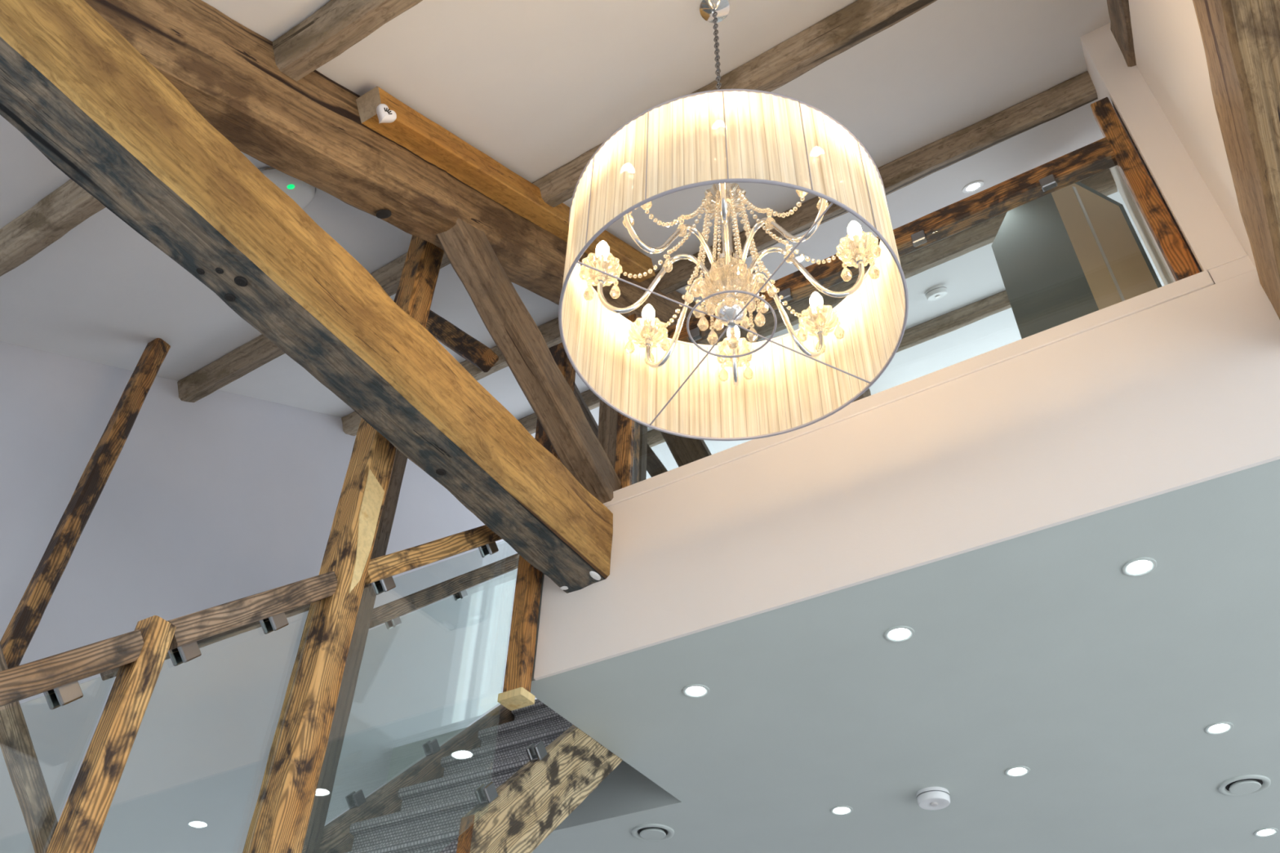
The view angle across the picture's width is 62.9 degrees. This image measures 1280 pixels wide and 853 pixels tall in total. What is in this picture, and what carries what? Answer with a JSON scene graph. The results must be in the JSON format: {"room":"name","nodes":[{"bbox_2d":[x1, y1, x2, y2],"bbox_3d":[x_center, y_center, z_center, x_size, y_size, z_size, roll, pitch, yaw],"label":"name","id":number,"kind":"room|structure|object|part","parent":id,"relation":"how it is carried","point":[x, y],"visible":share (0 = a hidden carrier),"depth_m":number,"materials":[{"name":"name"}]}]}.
{"room":"stairwell hall","nodes":[
{"label":"stairwell hall","id":0,"kind":"room"},
{"bbox_2d":[0,341,484,852],"bbox_3d":[-2.772,0.219,2.234,0.120,5.556,6.920,-22,-47,24],"label":"wall","id":1,"kind":"structure","parent":0,"point":[221,497],"depth_m":3.97,"materials":[{"name":"white paint"}]},
{"bbox_2d":[457,538,537,729],"bbox_3d":[-0.410,2.592,5.982,0.120,7.195,2.980,-22,-47,24],"label":"wall","id":2,"kind":"structure","parent":0,"point":[484,679],"depth_m":6.01,"materials":[{"name":"white paint"}]},
{"bbox_2d":[0,0,1164,479],"bbox_3d":[2.214,-1.865,2.368,9.870,5.545,9.900,-22,-47,24],"label":"ceiling","id":3,"kind":"structure","parent":0,"point":[534,86],"depth_m":3.38,"materials":[{"name":"white paint"}]},
{"bbox_2d":[258,166,316,208],"bbox_3d":[-1.115,-0.715,3.185,0.247,0.135,0.219,-30,-51,30],"label":"smoke detector","id":4,"kind":"object","parent":3,"relation":"attached to","point":[302,193],"visible":0.32,"depth_m":3.14,"materials":[{"name":"white plastic"}]},
{"bbox_2d":[287,184,294,189],"bbox_3d":[-1.047,-0.717,3.137,0.022,0.006,0.022,-22,-18,24],"label":"light","id":5,"kind":"object","parent":4,"relation":"attached to","point":[289,186],"depth_m":3.13,"materials":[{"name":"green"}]},
{"bbox_2d":[84,0,758,345],"bbox_3d":[-0.138,-0.544,4.083,0.186,3.545,6.240,-22,-47,24],"label":"rafter","id":6,"kind":"object","parent":3,"relation":"attached to","point":[310,130],"visible":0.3,"depth_m":2.69,"materials":[{"name":"brown wood"}]},
{"bbox_2d":[0,0,422,276],"bbox_3d":[0.272,-1.380,2.078,6.270,0.117,0.117,-22,-47,24],"label":"purlin","id":7,"kind":"object","parent":6,"relation":"attached to","point":[338,25],"visible":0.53,"depth_m":2.58,"materials":[{"name":"brown wood"}]},
{"bbox_2d":[0,0,613,593],"bbox_3d":[-1.038,-0.588,2.196,0.186,0.276,3.356,-22,-47,24],"label":"tie beam","id":8,"kind":"structure","parent":6,"relation":"attached to","point":[72,84],"depth_m":2.35,"materials":[{"name":"brown wood"}]},
{"bbox_2d":[355,86,655,282],"bbox_3d":[-0.356,-0.744,3.500,0.086,0.838,1.426,-22,-47,24],"label":"ceiling beam","id":9,"kind":"structure","parent":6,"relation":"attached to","point":[411,130],"depth_m":3.19,"materials":[{"name":"orange wood"}]},
{"bbox_2d":[376,103,396,123],"bbox_3d":[-0.674,-0.828,2.774,0.055,0.051,0.043,11,-43,-10],"label":"heart ornament","id":10,"kind":"object","parent":9,"relation":"attached to","point":[384,114],"visible":1,"depth_m":2.76,"materials":[{"name":"white ceramic"}]},
{"bbox_2d":[436,217,621,503],"bbox_3d":[-0.336,-0.192,3.287,0.103,0.669,1.071,-23,-48,24],"label":"strut","id":11,"kind":"object","parent":6,"relation":"attached to","point":[468,249],"visible":0.87,"depth_m":3.24,"materials":[{"name":"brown wood"}]},
{"bbox_2d":[177,0,937,402],"bbox_3d":[-0.334,-0.776,3.521,3.673,0.168,0.114,-23,-48,25],"label":"purlin","id":12,"kind":"object","parent":6,"relation":"attached to","point":[859,21],"visible":0.47,"depth_m":3.13,"materials":[{"name":"brown wood"}]},
{"bbox_2d":[341,71,1097,435],"bbox_3d":[0.086,-0.604,4.408,3.555,0.120,0.119,-22,-47,24],"label":"purlin","id":13,"kind":"object","parent":6,"relation":"attached to","point":[1073,93],"visible":0.47,"depth_m":3.91,"materials":[{"name":"brown wood"}]},
{"bbox_2d":[517,168,1117,434],"bbox_3d":[0.526,-0.461,5.219,3.555,0.118,0.112,-22,-47,24],"label":"purlin","id":14,"kind":"object","parent":6,"relation":"attached to","point":[984,233],"visible":0.3,"depth_m":4.81,"materials":[{"name":"brown wood"}]},
{"bbox_2d":[647,290,1011,447],"bbox_3d":[1.016,-0.302,6.123,3.555,0.120,0.113,-22,-47,24],"label":"purlin","id":15,"kind":"object","parent":6,"relation":"attached to","point":[956,319],"visible":0.21,"depth_m":5.76,"materials":[{"name":"brown wood"}]},
{"bbox_2d":[425,310,498,372],"bbox_3d":[-0.704,-0.334,3.964,0.445,0.494,0.065,-22,-47,24],"label":"brace","id":16,"kind":"object","parent":3,"relation":"attached to","point":[464,344],"visible":0.86,"depth_m":3.86,"materials":[{"name":"brown wood"}]},
{"bbox_2d":[573,382,598,438],"bbox_3d":[-0.357,-0.178,5.295,0.575,1.163,0.074,-22,-47,24],"label":"brace","id":17,"kind":"object","parent":3,"relation":"attached to","point":[593,425],"visible":0.16,"depth_m":5.07,"materials":[{"name":"brown wood"}]},
{"bbox_2d":[646,444,667,477],"bbox_3d":[0.101,0.228,4.528,0.562,0.993,0.063,-22,-47,24],"label":"brace","id":18,"kind":"object","parent":3,"relation":"attached to","point":[655,467],"visible":0.12,"depth_m":4.57,"materials":[{"name":"brown wood"}]},
{"bbox_2d":[660,431,711,466],"bbox_3d":[0.233,0.130,4.669,0.676,1.453,0.095,-22,-47,24],"label":"brace","id":19,"kind":"object","parent":3,"relation":"attached to","point":[685,451],"visible":0.14,"depth_m":4.64,"materials":[{"name":"brown wood"}]},
{"bbox_2d":[558,0,908,440],"bbox_3d":[0.189,-0.680,2.436,0.659,1.333,0.659,-9,-43,12],"label":"chandelier","id":20,"kind":"object","parent":3,"relation":"hanging from","point":[736,388],"visible":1,"depth_m":2.09,"materials":[{"name":"beige fabric"}]},
{"bbox_3d":[-0.080,-0.315,2.144,0.087,0.037,0.087,-22,-47,24],"label":"crystal dish","id":21,"kind":"part","parent":20,"relation":"part of","materials":[{"name":"clear glass"}]},
{"bbox_3d":[-0.079,-0.371,2.196,0.029,0.056,0.029,-22,-47,24],"label":"bulb","id":22,"kind":"part","parent":20,"relation":"part of","materials":[{"name":"white glass"}]},
{"bbox_3d":[0.017,-0.196,2.272,0.087,0.037,0.087,-22,-47,24],"label":"crystal dish","id":23,"kind":"part","parent":20,"relation":"part of","materials":[{"name":"clear glass"}]},
{"bbox_3d":[0.019,-0.253,2.323,0.029,0.056,0.029,-22,-47,24],"label":"bulb","id":24,"kind":"part","parent":20,"relation":"part of","materials":[{"name":"white glass"}]},
{"bbox_3d":[0.042,-0.290,2.102,0.260,0.166,0.011,-4,-43,6],"label":"arm","id":25,"kind":"part","parent":20,"relation":"part of","materials":[{"name":"silver metal"}]},
{"bbox_3d":[0.071,-0.357,2.027,0.260,0.166,0.011,29,-49,-27],"label":"arm","id":26,"kind":"part","parent":20,"relation":"part of","materials":[{"name":"silver metal"}]},
{"bbox_3d":[0.093,-0.227,2.168,0.011,0.166,0.260,29,-49,-27],"label":"arm","id":27,"kind":"part","parent":20,"relation":"part of","materials":[{"name":"silver metal"}]},
{"bbox_3d":[0.194,-0.835,2.576,0.012,0.848,0.012,10,-43,-9],"label":"chain","id":28,"kind":"part","parent":20,"relation":"part of","materials":[{"name":"silver metal"}]},
{"bbox_3d":[0.162,-0.389,1.988,0.011,0.166,0.260,-4,-43,6],"label":"arm","id":29,"kind":"part","parent":20,"relation":"part of","materials":[{"name":"silver metal"}]},
{"bbox_3d":[0.183,-0.482,2.255,0.097,0.025,0.097,10,-43,-9],"label":"crystal crown","id":30,"kind":"part","parent":20,"relation":"part of","materials":[{"name":"clear glass"}]},
{"bbox_3d":[0.176,-0.257,2.051,0.122,0.045,0.122,-22,-47,24],"label":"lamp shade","id":31,"kind":"part","parent":20,"relation":"part of","materials":[{"name":"clear glass"}]},
{"bbox_3d":[0.211,-0.213,2.361,0.029,0.056,0.029,-22,-47,24],"label":"bulb","id":32,"kind":"part","parent":20,"relation":"part of","materials":[{"name":"white glass"}]},
{"bbox_3d":[0.194,-0.207,2.188,0.011,0.166,0.260,-4,-43,6],"label":"arm","id":33,"kind":"part","parent":20,"relation":"part of","materials":[{"name":"silver metal"}]},
{"bbox_3d":[0.209,-0.156,2.309,0.087,0.037,0.087,-22,-47,24],"label":"crystal dish","id":34,"kind":"part","parent":20,"relation":"part of","materials":[{"name":"clear glass"}]},
{"bbox_3d":[0.262,-0.368,2.007,0.011,0.166,0.260,29,-49,-27],"label":"arm","id":35,"kind":"part","parent":20,"relation":"part of","materials":[{"name":"silver metal"}]},
{"bbox_3d":[0.285,-0.239,2.149,0.260,0.166,0.011,29,-49,-27],"label":"arm","id":36,"kind":"part","parent":20,"relation":"part of","materials":[{"name":"silver metal"}]},
{"bbox_3d":[0.313,-0.306,2.074,0.260,0.166,0.011,-4,-43,6],"label":"arm","id":37,"kind":"part","parent":20,"relation":"part of","materials":[{"name":"silver metal"}]},
{"bbox_3d":[0.385,-0.275,2.286,0.029,0.056,0.029,-22,-47,24],"label":"bulb","id":38,"kind":"part","parent":20,"relation":"part of","materials":[{"name":"white glass"}]},
{"bbox_3d":[0.383,-0.218,2.234,0.087,0.037,0.087,-22,-47,24],"label":"crystal dish","id":39,"kind":"part","parent":20,"relation":"part of","materials":[{"name":"clear glass"}]},
{"bbox_3d":[0.439,-0.404,2.143,0.029,0.056,0.029,-22,-47,24],"label":"bulb","id":40,"kind":"part","parent":20,"relation":"part of","materials":[{"name":"white glass"}]},
{"bbox_3d":[0.438,-0.347,2.091,0.087,0.037,0.087,-22,-47,24],"label":"crystal dish","id":41,"kind":"part","parent":20,"relation":"part of","materials":[{"name":"clear glass"}]},
{"bbox_2d":[787,253,807,265],"bbox_3d":[0.695,-0.735,4.607,0.090,0.046,0.080,-18,-46,20],"label":"recessed light","id":42,"kind":"object","parent":3,"relation":"in","point":[797,257],"visible":0.5,"depth_m":4.60,"materials":[{"name":"white plastic"}]},
{"bbox_2d":[852,388,871,402],"bbox_3d":[0.797,-0.061,4.692,0.470,0.166,0.127,-22,-47,24],"label":"beam","id":43,"kind":"structure","parent":3,"relation":"attached to","point":[867,393],"depth_m":4.56,"materials":[{"name":"brown wood"}]},
{"bbox_2d":[924,284,947,301],"bbox_3d":[1.522,-0.687,5.371,0.111,0.083,0.111,-33,-52,32],"label":"smoke detector","id":44,"kind":"object","parent":3,"relation":"attached to","point":[936,292],"visible":1,"depth_m":5.34,"materials":[{"name":"white plastic"}]},
{"bbox_2d":[962,180,983,193],"bbox_3d":[1.380,-0.993,4.334,0.090,0.046,0.080,-18,-46,20],"label":"recessed light","id":45,"kind":"object","parent":3,"relation":"in","point":[972,186],"visible":1,"depth_m":4.33,"materials":[{"name":"white plastic"}]},
{"bbox_2d":[1106,0,1136,66],"bbox_3d":[0.722,-1.475,1.743,0.138,1.847,3.172,-22,-47,24],"label":"rafter","id":46,"kind":"object","parent":3,"relation":"attached to","point":[1118,10],"visible":0.52,"depth_m":3.09,"materials":[{"name":"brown wood"}]},
{"bbox_2d":[1192,0,1279,319],"bbox_3d":[0.734,-1.206,1.438,0.178,0.262,3.156,-22,-47,24],"label":"tie beam","id":47,"kind":"structure","parent":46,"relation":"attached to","point":[1241,38],"depth_m":1.98,"materials":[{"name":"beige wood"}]},
{"bbox_2d":[386,459,1279,852],"bbox_3d":[2.287,1.225,3.897,6.470,0.535,4.330,-22,-47,24],"label":"ceiling","id":48,"kind":"structure","parent":0,"point":[1037,651],"depth_m":3.12,"materials":[{"name":"white paint"}]},
{"bbox_2d":[631,823,674,841],"bbox_3d":[0.048,1.511,3.880,0.160,0.013,0.160,-22,-47,24],"label":"valve","id":49,"kind":"object","parent":48,"relation":"attached to","point":[651,834],"visible":1,"depth_m":3.87,"materials":[{"name":"white paint"}]},
{"bbox_2d":[682,684,709,697],"bbox_3d":[0.165,0.779,3.078,0.080,0.004,0.080,-22,-47,24],"label":"recessed light","id":50,"kind":"object","parent":48,"relation":"in","point":[695,691],"visible":1,"depth_m":3.08,"materials":[{"name":"white paint"}]},
{"bbox_2d":[830,805,853,815],"bbox_3d":[0.713,1.357,3.695,0.080,0.004,0.080,-22,-47,24],"label":"recessed light","id":51,"kind":"object","parent":48,"relation":"in","point":[842,811],"visible":1,"depth_m":3.69,"materials":[{"name":"white paint"}]},
{"bbox_2d":[884,626,915,642],"bbox_3d":[0.699,0.560,2.819,0.080,0.004,0.080,-22,-47,24],"label":"recessed light","id":52,"kind":"object","parent":48,"relation":"in","point":[900,635],"visible":1,"depth_m":2.82,"materials":[{"name":"white paint"}]},
{"bbox_2d":[915,786,950,810],"bbox_3d":[0.999,1.269,3.560,0.111,0.043,0.111,-22,-47,24],"label":"smoke detector","id":53,"kind":"object","parent":48,"relation":"attached to","point":[931,798],"visible":1,"depth_m":3.54,"materials":[{"name":"white plastic"}]},
{"bbox_2d":[1004,765,1030,777],"bbox_3d":[1.238,1.132,3.430,0.080,0.004,0.080,-22,-47,24],"label":"recessed light","id":54,"kind":"object","parent":48,"relation":"in","point":[1021,772],"visible":1,"depth_m":3.43,"materials":[{"name":"white paint"}]},
{"bbox_2d":[1121,557,1156,577],"bbox_3d":[1.225,0.345,2.565,0.080,0.004,0.080,-22,-47,24],"label":"recessed light","id":55,"kind":"object","parent":48,"relation":"in","point":[1142,567],"visible":1,"depth_m":2.56,"materials":[{"name":"white paint"}]},
{"bbox_2d":[1204,721,1233,734],"bbox_3d":[1.758,0.917,3.175,0.080,0.004,0.080,-22,-47,24],"label":"recessed light","id":56,"kind":"object","parent":48,"relation":"in","point":[1222,728],"visible":1,"depth_m":3.17,"materials":[{"name":"white paint"}]},
{"bbox_2d":[1217,774,1271,796],"bbox_3d":[2.003,1.194,3.465,0.160,0.013,0.160,-22,-47,24],"label":"valve","id":57,"kind":"object","parent":48,"relation":"attached to","point":[1243,788],"visible":1,"depth_m":3.45,"materials":[{"name":"white paint"}]},
{"bbox_2d":[1253,827,1278,837],"bbox_3d":[2.247,1.458,3.754,0.080,0.004,0.080,-22,-47,24],"label":"recessed light","id":58,"kind":"object","parent":48,"relation":"in","point":[1268,832],"visible":1,"depth_m":3.75,"materials":[{"name":"white paint"}]},
{"bbox_2d":[533,255,1279,680],"bbox_3d":[1.800,-0.321,2.260,4.935,0.602,0.012,-22,-47,24],"label":"wall","id":59,"kind":"structure","parent":0,"point":[1184,391],"depth_m":2.70,"materials":[{"name":"white paint"}]},
{"bbox_2d":[497,555,542,711],"bbox_3d":[-0.346,0.534,3.212,0.087,0.685,0.067,-22,-47,24],"label":"newel post","id":60,"kind":"object","parent":59,"relation":"attached to","point":[516,695],"visible":0.79,"depth_m":3.10,"materials":[{"name":"orange wood"}]},
{"bbox_2d":[603,270,1213,507],"bbox_3d":[0.654,-0.043,3.003,1.850,0.051,0.068,-22,-47,24],"label":"trim","id":61,"kind":"structure","parent":59,"relation":"attached to","point":[1199,281],"depth_m":2.89,"materials":[{"name":"white paint"}]},
{"bbox_2d":[683,155,1173,338],"bbox_3d":[0.686,-0.287,3.222,1.655,0.640,0.008,-22,-47,24],"label":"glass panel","id":62,"kind":"object","parent":61,"relation":"on","point":[1111,156],"visible":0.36,"depth_m":2.92,"materials":[{"name":"clear glass"}]},
{"bbox_2d":[1206,253,1248,271],"bbox_3d":[1.468,-0.410,2.615,0.095,0.008,0.009,-22,-47,24],"label":"trim","id":63,"kind":"structure","parent":59,"relation":"attached to","point":[1242,255],"depth_m":2.61,"materials":[{"name":"white paint"}]},
{"bbox_2d":[1080,22,1245,285],"bbox_3d":[1.789,-0.765,3.558,0.135,1.816,1.087,-22,-47,24],"label":"wall","id":64,"kind":"structure","parent":0,"point":[1209,237],"depth_m":3.01,"materials":[{"name":"white paint"}]},
{"bbox_2d":[1128,0,1257,270],"bbox_3d":[0.757,-1.587,1.941,0.035,1.633,2.962,-22,-47,24],"label":"wall","id":65,"kind":"structure","parent":0,"point":[1170,55],"depth_m":2.57,"materials":[{"name":"white paint"}]},
{"bbox_3d":[2.921,0.768,3.797,5.000,0.035,4.321,-22,-47,24],"label":"floor","id":66,"kind":"structure","parent":0,"visible":0},
{"bbox_2d":[534,342,575,463],"bbox_3d":[-0.347,0.103,4.057,0.126,1.150,0.086,-22,-47,24],"label":"post","id":67,"kind":"object","parent":66,"relation":"on","point":[557,352],"visible":0.08,"depth_m":4.29,"materials":[{"name":"brown wood"}]},
{"bbox_2d":[597,399,617,469],"bbox_3d":[-0.093,-0.045,4.094,0.112,1.430,0.106,-22,-47,24],"label":"post","id":68,"kind":"object","parent":66,"relation":"on","point":[607,420],"visible":0.1,"depth_m":3.99,"materials":[{"name":"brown wood"}]},
{"bbox_2d":[614,313,639,488],"bbox_3d":[-0.038,-0.068,3.676,0.063,0.895,0.064,-22,-47,24],"label":"post","id":69,"kind":"object","parent":66,"relation":"on","point":[628,432],"visible":0.34,"depth_m":3.51,"materials":[{"name":"brown wood"}]},
{"bbox_2d":[638,423,647,482],"bbox_3d":[-0.002,-0.098,3.995,0.058,1.380,0.053,-22,-47,24],"label":"post","id":70,"kind":"object","parent":66,"relation":"on","point":[643,429],"visible":0.1,"depth_m":3.79,"materials":[{"name":"brown wood"}]},
{"bbox_2d":[991,181,1161,338],"bbox_3d":[1.718,-0.312,3.868,0.503,1.604,0.450,-22,-47,24],"label":"wardrobe","id":71,"kind":"object","parent":66,"relation":"on","point":[1073,251],"visible":0.39,"depth_m":3.96,"materials":[{"name":"grey laminate"}]},
{"bbox_3d":[1.618,-0.225,3.871,0.273,1.475,0.450,-22,-47,24],"label":"panel","id":72,"kind":"part","parent":71,"relation":"part of","materials":[{"name":"grey laminate"}]},
{"bbox_3d":[1.736,-0.326,3.842,0.310,1.590,0.283,10,-43,-9],"label":"door","id":73,"kind":"part","parent":71,"relation":"part of","materials":[{"name":"brown wood"}]},
{"bbox_3d":[1.823,-0.414,3.753,0.231,1.604,0.020,10,-43,-9],"label":"edge trim","id":74,"kind":"part","parent":71,"relation":"part of","materials":[{"name":"brown wood"}]},
{"bbox_2d":[1090,97,1199,281],"bbox_3d":[1.435,-0.665,2.974,0.055,0.900,0.063,-22,-47,24],"label":"post","id":75,"kind":"object","parent":66,"relation":"on","point":[1169,240],"visible":0.89,"depth_m":2.93,"materials":[{"name":"orange wood"}]},
{"bbox_2d":[666,137,1117,343],"bbox_3d":[0.703,-0.537,3.473,1.680,0.120,0.064,-22,-47,24],"label":"handrail","id":76,"kind":"object","parent":75,"relation":"attached to","point":[1093,158],"visible":0.61,"depth_m":3.30,"materials":[{"name":"brown wood"}]},
{"bbox_3d":[0.720,2.103,-0.001,6.600,0.080,10.000,-22,-47,24],"label":"floor","id":77,"kind":"structure","parent":0,"visible":0},
{"bbox_2d":[0,337,170,668],"bbox_3d":[-1.858,1.294,2.478,0.067,4.335,0.064,-22,-47,24],"label":"post","id":78,"kind":"object","parent":77,"relation":"on","point":[21,628],"visible":0.95,"depth_m":3.39,"materials":[{"name":"brown wood"}]},
{"bbox_2d":[0,644,57,852],"bbox_3d":[-1.625,1.061,2.834,0.064,0.829,0.791,-22,-47,24],"label":"brace","id":79,"kind":"object","parent":78,"relation":"attached to","point":[20,756],"visible":0.88,"depth_m":2.82,"materials":[{"name":"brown wood"}]},
{"bbox_2d":[46,615,176,852],"bbox_3d":[-0.982,1.345,1.198,0.059,2.578,0.057,-22,-47,24],"label":"post","id":80,"kind":"object","parent":77,"relation":"on","point":[78,828],"visible":0.96,"depth_m":1.88,"materials":[{"name":"brown wood"}]},
{"bbox_2d":[0,629,144,710],"bbox_3d":[-1.163,0.460,1.586,0.069,0.675,0.723,-22,-47,24],"label":"handrail","id":81,"kind":"object","parent":80,"relation":"attached to","point":[57,676],"visible":1,"depth_m":1.86,"materials":[{"name":"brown wood"}]},
{"bbox_2d":[168,570,337,666],"bbox_3d":[-0.850,0.402,2.298,0.069,0.374,0.395,-22,-47,24],"label":"handrail","id":82,"kind":"object","parent":80,"relation":"attached to","point":[268,607],"visible":0.95,"depth_m":2.24,"materials":[{"name":"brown wood"}]},
{"bbox_2d":[242,235,444,852],"bbox_3d":[-0.751,0.937,2.067,0.094,4.360,0.089,-22,-47,24],"label":"post","id":83,"kind":"object","parent":77,"relation":"on","point":[286,809],"visible":0.68,"depth_m":2.43,"materials":[{"name":"brown wood"}]},
{"bbox_2d":[364,524,502,595],"bbox_3d":[-0.537,0.342,3.011,0.069,0.617,0.661,-22,-47,24],"label":"handrail","id":84,"kind":"object","parent":83,"relation":"attached to","point":[381,570],"visible":0.77,"depth_m":2.83,"materials":[{"name":"brown wood"}]},
{"bbox_2d":[303,448,407,852],"bbox_3d":[-1.009,1.645,2.772,0.065,4.250,0.065,-22,-47,24],"label":"post","id":85,"kind":"object","parent":77,"relation":"on","point":[316,825],"visible":0.58,"depth_m":3.48,"materials":[{"name":"brown wood"}]},
{"bbox_2d":[100,584,366,680],"bbox_3d":[-1.202,0.601,3.245,0.055,0.754,0.808,-22,-47,24],"label":"handrail","id":86,"kind":"object","parent":85,"relation":"attached to","point":[111,673],"visible":0.2,"depth_m":3.12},
{"bbox_2d":[368,553,519,629],"bbox_3d":[-0.739,0.636,4.197,0.055,0.815,0.862,-22,-47,24],"label":"handrail","id":87,"kind":"object","parent":85,"relation":"attached to","point":[390,612],"visible":0.91,"depth_m":4.05,"materials":[{"name":"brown wood"}]},
{"bbox_2d":[302,698,622,852],"bbox_3d":[-1.076,1.397,1.951,0.761,3.570,3.480,-22,-47,24],"label":"staircase","id":88,"kind":"structure","parent":77,"relation":"on","point":[544,766],"depth_m":3.20,"materials":[{"name":"grey carpet"}]},
{"bbox_2d":[167,607,314,852],"bbox_3d":[-0.885,0.793,1.938,0.008,1.293,0.374,-22,-47,24],"label":"glass panel","id":89,"kind":"object","parent":88,"relation":"attached to","point":[305,607],"visible":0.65,"depth_m":2.26,"materials":[{"name":"clear glass"}]}
]}

